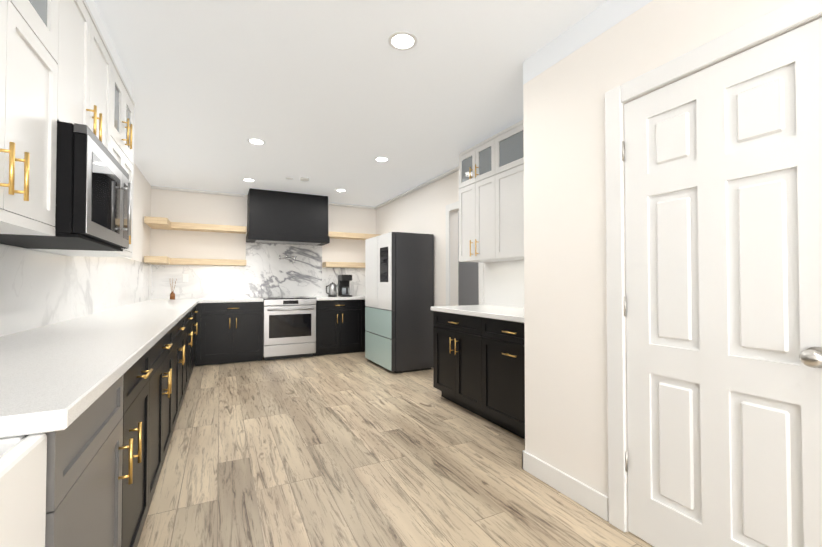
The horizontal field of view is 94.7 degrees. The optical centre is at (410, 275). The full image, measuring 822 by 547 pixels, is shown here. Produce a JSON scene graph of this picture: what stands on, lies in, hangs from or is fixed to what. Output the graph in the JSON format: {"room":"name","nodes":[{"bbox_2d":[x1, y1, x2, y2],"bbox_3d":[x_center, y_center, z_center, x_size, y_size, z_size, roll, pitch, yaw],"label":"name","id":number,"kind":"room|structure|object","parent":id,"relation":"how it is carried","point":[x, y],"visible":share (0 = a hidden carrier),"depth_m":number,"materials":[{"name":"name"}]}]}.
{"room":"kitchen","nodes":[
{"label":"kitchen","id":0,"kind":"room"},
{"bbox_2d":[1,163,150,262],"bbox_3d":[-1.713,-0.092,1.264,0.120,2.550,9.540,1,-1,-27],"label":"wall","id":1,"kind":"structure","parent":0,"point":[141,210],"depth_m":4.78,"materials":[{"name":"white paint"}]},
{"bbox_2d":[0,0,71,235],"bbox_3d":[-1.312,-0.698,1.005,0.350,1.088,0.862,1,-1,-27],"label":"upper cabinet","id":2,"kind":"object","parent":1,"relation":"attached to","point":[57,62],"depth_m":1.25,"materials":[{"name":"white wood"}]},
{"bbox_2d":[0,244,151,336],"bbox_3d":[-1.874,0.027,1.740,0.018,0.498,8.298,1,-1,-27],"label":"backsplash","id":3,"kind":"structure","parent":1,"relation":"attached to","point":[39,288],"depth_m":2.34,"materials":[{"name":"white stone"}]},
{"bbox_2d":[24,73,134,257],"bbox_3d":[-1.956,-0.676,2.283,0.350,1.088,0.680,1,-1,-27],"label":"upper cabinet","id":4,"kind":"object","parent":1,"relation":"attached to","point":[124,142],"depth_m":2.42,"materials":[{"name":"white wood"}]},
{"bbox_2d":[68,0,119,158],"bbox_3d":[-1.655,-0.906,1.689,0.350,0.649,0.917,1,-1,-27],"label":"upper cabinet","id":5,"kind":"object","parent":1,"relation":"attached to","point":[93,72],"depth_m":1.79,"materials":[{"name":"white wood"}]},
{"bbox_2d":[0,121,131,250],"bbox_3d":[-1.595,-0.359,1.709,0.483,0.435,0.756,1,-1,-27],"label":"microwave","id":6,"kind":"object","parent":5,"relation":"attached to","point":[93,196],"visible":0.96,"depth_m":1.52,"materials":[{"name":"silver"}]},
{"bbox_2d":[86,0,131,95],"bbox_3d":[-0.991,-1.318,0.361,0.335,0.126,5.000,1,-1,-27],"label":"crown molding","id":7,"kind":"structure","parent":0,"point":[102,27],"depth_m":2.11,"materials":[{"name":"white paint"}]},
{"bbox_2d":[150,188,375,298],"bbox_3d":[-1.557,0.000,6.615,4.970,2.550,0.120,1,-1,-27],"label":"wall","id":8,"kind":"structure","parent":0,"point":[185,207],"depth_m":5.84,"materials":[{"name":"white paint"}]},
{"bbox_2d":[144,256,245,265],"bbox_3d":[-3.028,-0.203,5.434,1.234,0.085,0.628,1,-1,-27],"label":"shelf","id":9,"kind":"object","parent":8,"relation":"attached to","point":[162,260],"visible":1,"depth_m":5.47,"materials":[{"name":"brown wood"}]},
{"bbox_2d":[144,216,246,233],"bbox_3d":[-3.028,-0.713,5.443,1.234,0.085,0.628,1,-1,-27],"label":"shelf","id":10,"kind":"object","parent":8,"relation":"attached to","point":[159,223],"visible":0.98,"depth_m":5.47,"materials":[{"name":"brown wood"}]},
{"bbox_2d":[151,186,244,196],"bbox_3d":[-3.184,-1.267,5.724,1.238,0.043,0.043,1,-1,-27],"label":"crown molding","id":11,"kind":"structure","parent":8,"relation":"attached to","point":[153,187],"depth_m":5.69,"materials":[{"name":"white wood"}]},
{"bbox_2d":[152,242,364,298],"bbox_3d":[-2.182,-0.094,6.222,3.436,0.895,0.018,1,-1,-27],"label":"backsplash","id":12,"kind":"structure","parent":8,"relation":"attached to","point":[264,274],"depth_m":6.11,"materials":[{"name":"white stone"}]},
{"bbox_2d":[183,274,187,281],"bbox_3d":[-3.345,0.038,5.618,0.070,0.114,0.007,1,-1,-27],"label":"electrical outlet plate","id":13,"kind":"object","parent":12,"relation":"attached to","point":[185,277],"visible":0.5,"depth_m":5.61,"materials":[{"name":"white plastic"}]},
{"bbox_2d":[279,255,296,263],"bbox_3d":[-2.004,-0.259,6.202,0.302,0.135,0.181,1,-1,-27],"label":"pot filler","id":14,"kind":"object","parent":12,"relation":"attached to","point":[294,258],"visible":1,"depth_m":6.15,"materials":[{"name":"silver metal"}]},
{"bbox_2d":[246,188,329,245],"bbox_3d":[-1.962,-0.901,6.055,1.210,0.762,0.500,1,-1,-27],"label":"range hood","id":15,"kind":"object","parent":8,"relation":"attached to","point":[276,217],"visible":1,"depth_m":5.84,"materials":[{"name":"black metal"}]},
{"bbox_2d":[322,262,364,267],"bbox_3d":[-1.030,-0.181,6.651,0.994,0.085,0.250,1,-1,-27],"label":"shelf","id":16,"kind":"object","parent":8,"relation":"attached to","point":[343,265],"visible":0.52,"depth_m":6.48,"materials":[{"name":"brown wood"}]},
{"bbox_2d":[328,202,373,208],"bbox_3d":[-1.099,-1.249,6.773,0.932,0.043,0.043,1,-1,-27],"label":"crown molding","id":17,"kind":"structure","parent":8,"relation":"attached to","point":[334,204],"depth_m":6.76,"materials":[{"name":"white wood"}]},
{"bbox_2d":[328,231,378,239],"bbox_3d":[-1.030,-0.692,6.660,0.994,0.085,0.250,1,-1,-27],"label":"shelf","id":18,"kind":"object","parent":8,"relation":"attached to","point":[345,235],"visible":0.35,"depth_m":6.54,"materials":[{"name":"brown wood"}]},
{"bbox_2d":[94,0,607,206],"bbox_3d":[0.471,-1.358,2.385,5.370,0.020,9.900,1,-1,-27],"label":"ceiling","id":19,"kind":"structure","parent":0,"point":[328,98],"depth_m":2.68,"materials":[{"name":"white paint"}]},
{"bbox_2d":[242,178,255,181],"bbox_3d":[-2.202,-1.296,5.148,0.170,0.006,0.170,1,-1,-27],"label":"recessed light","id":20,"kind":"object","parent":19,"relation":"in","point":[248,180],"visible":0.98,"depth_m":5.15,"materials":[{"name":"white plastic"}]},
{"bbox_2d":[247,138,265,144],"bbox_3d":[-1.523,-1.320,3.732,0.170,0.006,0.170,1,-1,-27],"label":"recessed light","id":21,"kind":"object","parent":19,"relation":"in","point":[256,141],"visible":1,"depth_m":3.72,"materials":[{"name":"white"}]},
{"bbox_2d":[300,177,308,181],"bbox_3d":[-1.423,-1.286,5.069,0.120,0.028,0.120,1,-1,-27],"label":"smoke detector","id":22,"kind":"object","parent":19,"relation":"attached to","point":[304,179],"visible":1,"depth_m":5.03,"materials":[{"name":"white plastic"}]},
{"bbox_2d":[374,157,388,161],"bbox_3d":[-0.330,-1.311,4.277,0.170,0.006,0.170,1,-1,-27],"label":"recessed light","id":23,"kind":"object","parent":19,"relation":"in","point":[381,159],"visible":1,"depth_m":4.27,"materials":[{"name":"white plastic"}]},
{"bbox_2d":[388,31,417,50],"bbox_3d":[-0.047,-1.347,2.180,0.170,0.006,0.170,1,-1,-27],"label":"recessed light","id":24,"kind":"object","parent":19,"relation":"in","point":[402,40],"visible":1,"depth_m":2.17,"materials":[{"name":"white plastic"}]},
{"bbox_2d":[137,352,653,546],"bbox_3d":[0.471,1.226,2.340,5.370,0.050,9.900,1,-1,-27],"label":"floor","id":25,"kind":"structure","parent":0,"point":[356,449],"depth_m":2.32,"materials":[{"name":"brown wood"}]},
{"bbox_2d":[24,374,132,546],"bbox_3d":[-1.077,0.739,0.881,0.621,0.870,0.596,1,-1,-27],"label":"base cabinet","id":26,"kind":"object","parent":25,"relation":"on","point":[84,466],"visible":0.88,"depth_m":0.96,"materials":[{"name":"grey wood"}]},
{"bbox_2d":[121,343,156,546],"bbox_3d":[-1.376,0.747,1.399,0.613,0.876,0.589,1,-1,-27],"label":"base cabinet","id":27,"kind":"object","parent":25,"relation":"on","point":[140,380],"depth_m":1.55,"materials":[{"name":"black wood"}]},
{"bbox_2d":[153,324,176,494],"bbox_3d":[-1.692,0.758,2.027,0.613,0.876,1.043,1,-1,-27],"label":"base cabinet","id":28,"kind":"object","parent":25,"relation":"on","point":[157,375],"depth_m":2.28,"materials":[{"name":"black wood"}]},
{"bbox_2d":[177,316,184,417],"bbox_3d":[-2.112,0.773,2.862,0.613,0.876,1.053,1,-1,-27],"label":"base cabinet","id":29,"kind":"object","parent":25,"relation":"on","point":[181,324],"depth_m":3.15,"materials":[{"name":"black wood"}]},
{"bbox_2d":[185,309,192,392],"bbox_3d":[-2.539,0.788,3.711,0.613,0.876,1.073,1,-1,-27],"label":"base cabinet","id":30,"kind":"object","parent":25,"relation":"on","point":[189,316],"depth_m":3.90,"materials":[{"name":"black wood"}]},
{"bbox_2d":[193,306,196,366],"bbox_3d":[-2.967,0.802,4.562,0.613,0.876,1.059,1,-1,-27],"label":"base cabinet","id":31,"kind":"object","parent":25,"relation":"on","point":[194,309],"depth_m":4.80,"materials":[{"name":"black wood"}]},
{"bbox_2d":[0,298,199,438],"bbox_3d":[-1.595,0.298,1.875,0.642,0.040,8.298,1,-1,-27],"label":"countertop","id":32,"kind":"structure","parent":31,"relation":"on","point":[62,375],"depth_m":1.21,"materials":[{"name":"stone"}]},
{"bbox_2d":[0,433,46,546],"bbox_3d":[-0.726,0.416,0.280,0.448,0.248,0.790,1,-1,-27],"label":"farmhouse sink","id":33,"kind":"object","parent":32,"relation":"in","point":[23,461],"visible":1,"depth_m":0.65,"materials":[{"name":"white ceramic"}]},
{"bbox_2d":[169,278,176,299],"bbox_3d":[-3.367,0.189,5.362,0.097,0.300,0.076,1,-1,-27],"label":"reed diffuser","id":34,"kind":"object","parent":32,"relation":"on","point":[172,295],"visible":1,"depth_m":5.34,"materials":[{"name":"orange glass"}]},
{"bbox_2d":[195,302,262,365],"bbox_3d":[-2.689,0.821,5.618,0.871,0.876,0.613,1,-1,-27],"label":"base cabinet","id":35,"kind":"object","parent":25,"relation":"on","point":[230,332],"depth_m":5.35,"materials":[{"name":"black wood"}]},
{"bbox_2d":[200,297,262,302],"bbox_3d":[-2.654,0.363,5.629,0.806,0.040,0.638,1,-1,-27],"label":"countertop","id":36,"kind":"structure","parent":35,"relation":"on","point":[203,300],"depth_m":5.37,"materials":[{"name":"stone"}]},
{"bbox_2d":[260,296,315,359],"bbox_3d":[-1.931,0.803,5.936,0.765,0.922,0.683,1,-1,-27],"label":"range","id":37,"kind":"object","parent":25,"relation":"on","point":[289,327],"visible":1,"depth_m":5.69,"materials":[{"name":"grey metal"}]},
{"bbox_2d":[313,300,362,355],"bbox_3d":[-1.281,0.833,6.326,0.744,0.876,0.613,1,-1,-27],"label":"base cabinet","id":38,"kind":"object","parent":25,"relation":"on","point":[339,323],"depth_m":6.06,"materials":[{"name":"black wood"}]},
{"bbox_2d":[363,300,365,351],"bbox_3d":[-0.756,0.838,6.590,0.545,0.876,0.613,1,-1,-27],"label":"base cabinet","id":39,"kind":"object","parent":25,"relation":"on","point":[364,306],"depth_m":6.24,"materials":[{"name":"black wood"}]},
{"bbox_2d":[315,296,364,299],"bbox_3d":[-1.058,0.377,6.433,1.231,0.040,0.638,1,-1,-27],"label":"countertop","id":40,"kind":"structure","parent":39,"relation":"on","point":[317,297],"depth_m":6.08,"materials":[{"name":"stone"}]},
{"bbox_2d":[326,282,337,296],"bbox_3d":[-1.325,0.233,6.369,0.215,0.247,0.150,1,-1,-27],"label":"electric kettle","id":41,"kind":"object","parent":40,"relation":"on","point":[332,289],"visible":1,"depth_m":6.32,"materials":[{"name":"silver metal"}]},
{"bbox_2d":[338,275,351,296],"bbox_3d":[-1.122,0.172,6.447,0.180,0.370,0.245,1,-1,-27],"label":"coffee maker","id":42,"kind":"object","parent":40,"relation":"on","point":[343,284],"visible":1,"depth_m":6.38,"materials":[{"name":"black plastic"}]},
{"bbox_2d":[365,232,433,372],"bbox_3d":[-0.189,0.353,5.343,0.619,1.800,0.970,1,-1,-27],"label":"refrigerator","id":43,"kind":"object","parent":25,"relation":"on","point":[399,284],"visible":1,"depth_m":4.95,"materials":[{"name":"grey metal"}]},
{"bbox_2d":[433,311,524,438],"bbox_3d":[0.837,0.780,3.273,0.681,0.875,1.518,1,-1,-27],"label":"base cabinet","id":44,"kind":"object","parent":25,"relation":"on","point":[479,366],"visible":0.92,"depth_m":3.10,"materials":[{"name":"black wood"}]},
{"bbox_2d":[431,305,523,322],"bbox_3d":[0.839,0.323,3.290,0.668,0.040,1.533,1,-1,-27],"label":"countertop","id":45,"kind":"structure","parent":44,"relation":"on","point":[513,314],"depth_m":3.28,"materials":[{"name":"stone"}]},
{"bbox_2d":[376,171,515,367],"bbox_3d":[0.471,-0.029,4.910,0.120,2.550,4.750,1,-1,-27],"label":"wall","id":46,"kind":"structure","parent":0,"point":[422,210],"depth_m":5.05,"materials":[{"name":"white paint"}]},
{"bbox_2d":[374,166,458,208],"bbox_3d":[0.396,-1.281,4.893,0.048,0.043,4.746,1,-1,-27],"label":"crown molding","id":47,"kind":"structure","parent":46,"relation":"attached to","point":[445,174],"depth_m":5.35,"materials":[{"name":"white wood"}]},
{"bbox_2d":[446,201,483,305],"bbox_3d":[0.672,0.171,4.487,0.138,2.135,0.770,1,-1,-27],"label":"door frame","id":48,"kind":"structure","parent":46,"relation":"attached to","point":[452,206],"depth_m":4.73,"materials":[{"name":"white wood"}]},
{"bbox_2d":[458,120,523,262],"bbox_3d":[0.972,-0.717,3.356,0.388,1.128,1.498,1,-1,-27],"label":"upper cabinet","id":49,"kind":"object","parent":46,"relation":"attached to","point":[491,198],"visible":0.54,"depth_m":3.46,"materials":[{"name":"white wood"}]},
{"bbox_2d":[484,260,523,307],"bbox_3d":[0.873,0.075,3.303,0.600,0.455,1.518,1,-1,-27],"label":"backsplash","id":50,"kind":"structure","parent":46,"relation":"attached to","point":[504,283],"depth_m":3.81,"materials":[{"name":"white"}]},
{"bbox_2d":[458,212,478,305],"bbox_3d":[1.713,-0.018,5.534,0.100,2.550,4.750,1,-1,-27],"label":"wall","id":51,"kind":"structure","parent":0,"point":[468,283],"depth_m":6.79,"materials":[{"name":"grey paint"}]},
{"bbox_2d":[523,0,652,84],"bbox_3d":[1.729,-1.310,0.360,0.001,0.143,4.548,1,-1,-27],"label":"crown molding","id":52,"kind":"structure","parent":0,"point":[605,16],"depth_m":2.01,"materials":[{"name":"white paint"}]},
{"bbox_2d":[523,0,821,531],"bbox_3d":[1.784,-0.108,0.365,0.120,2.550,4.550,1,-1,-27],"label":"wall","id":53,"kind":"structure","parent":0,"point":[565,331],"depth_m":1.97,"materials":[{"name":"white paint"}]},
{"bbox_2d":[522,450,608,520],"bbox_3d":[0.827,1.140,2.098,0.014,0.115,0.583,1,-1,-27],"label":"baseboard","id":54,"kind":"structure","parent":53,"relation":"attached to","point":[585,496],"depth_m":2.05,"materials":[{"name":"white wood"}]},
{"bbox_2d":[605,0,821,531],"bbox_3d":[1.209,0.141,1.484,0.138,2.091,0.878,1,-1,-27],"label":"door frame","id":55,"kind":"structure","parent":53,"relation":"attached to","point":[787,16],"depth_m":1.78,"materials":[{"name":"white wood"}]},
{"bbox_2d":[622,17,821,546],"bbox_3d":[1.145,0.182,1.455,0.107,1.992,0.708,1,-1,-27],"label":"pantry door","id":56,"kind":"structure","parent":53,"relation":"in","point":[723,232],"depth_m":1.42,"materials":[{"name":"white wood"}]}
]}

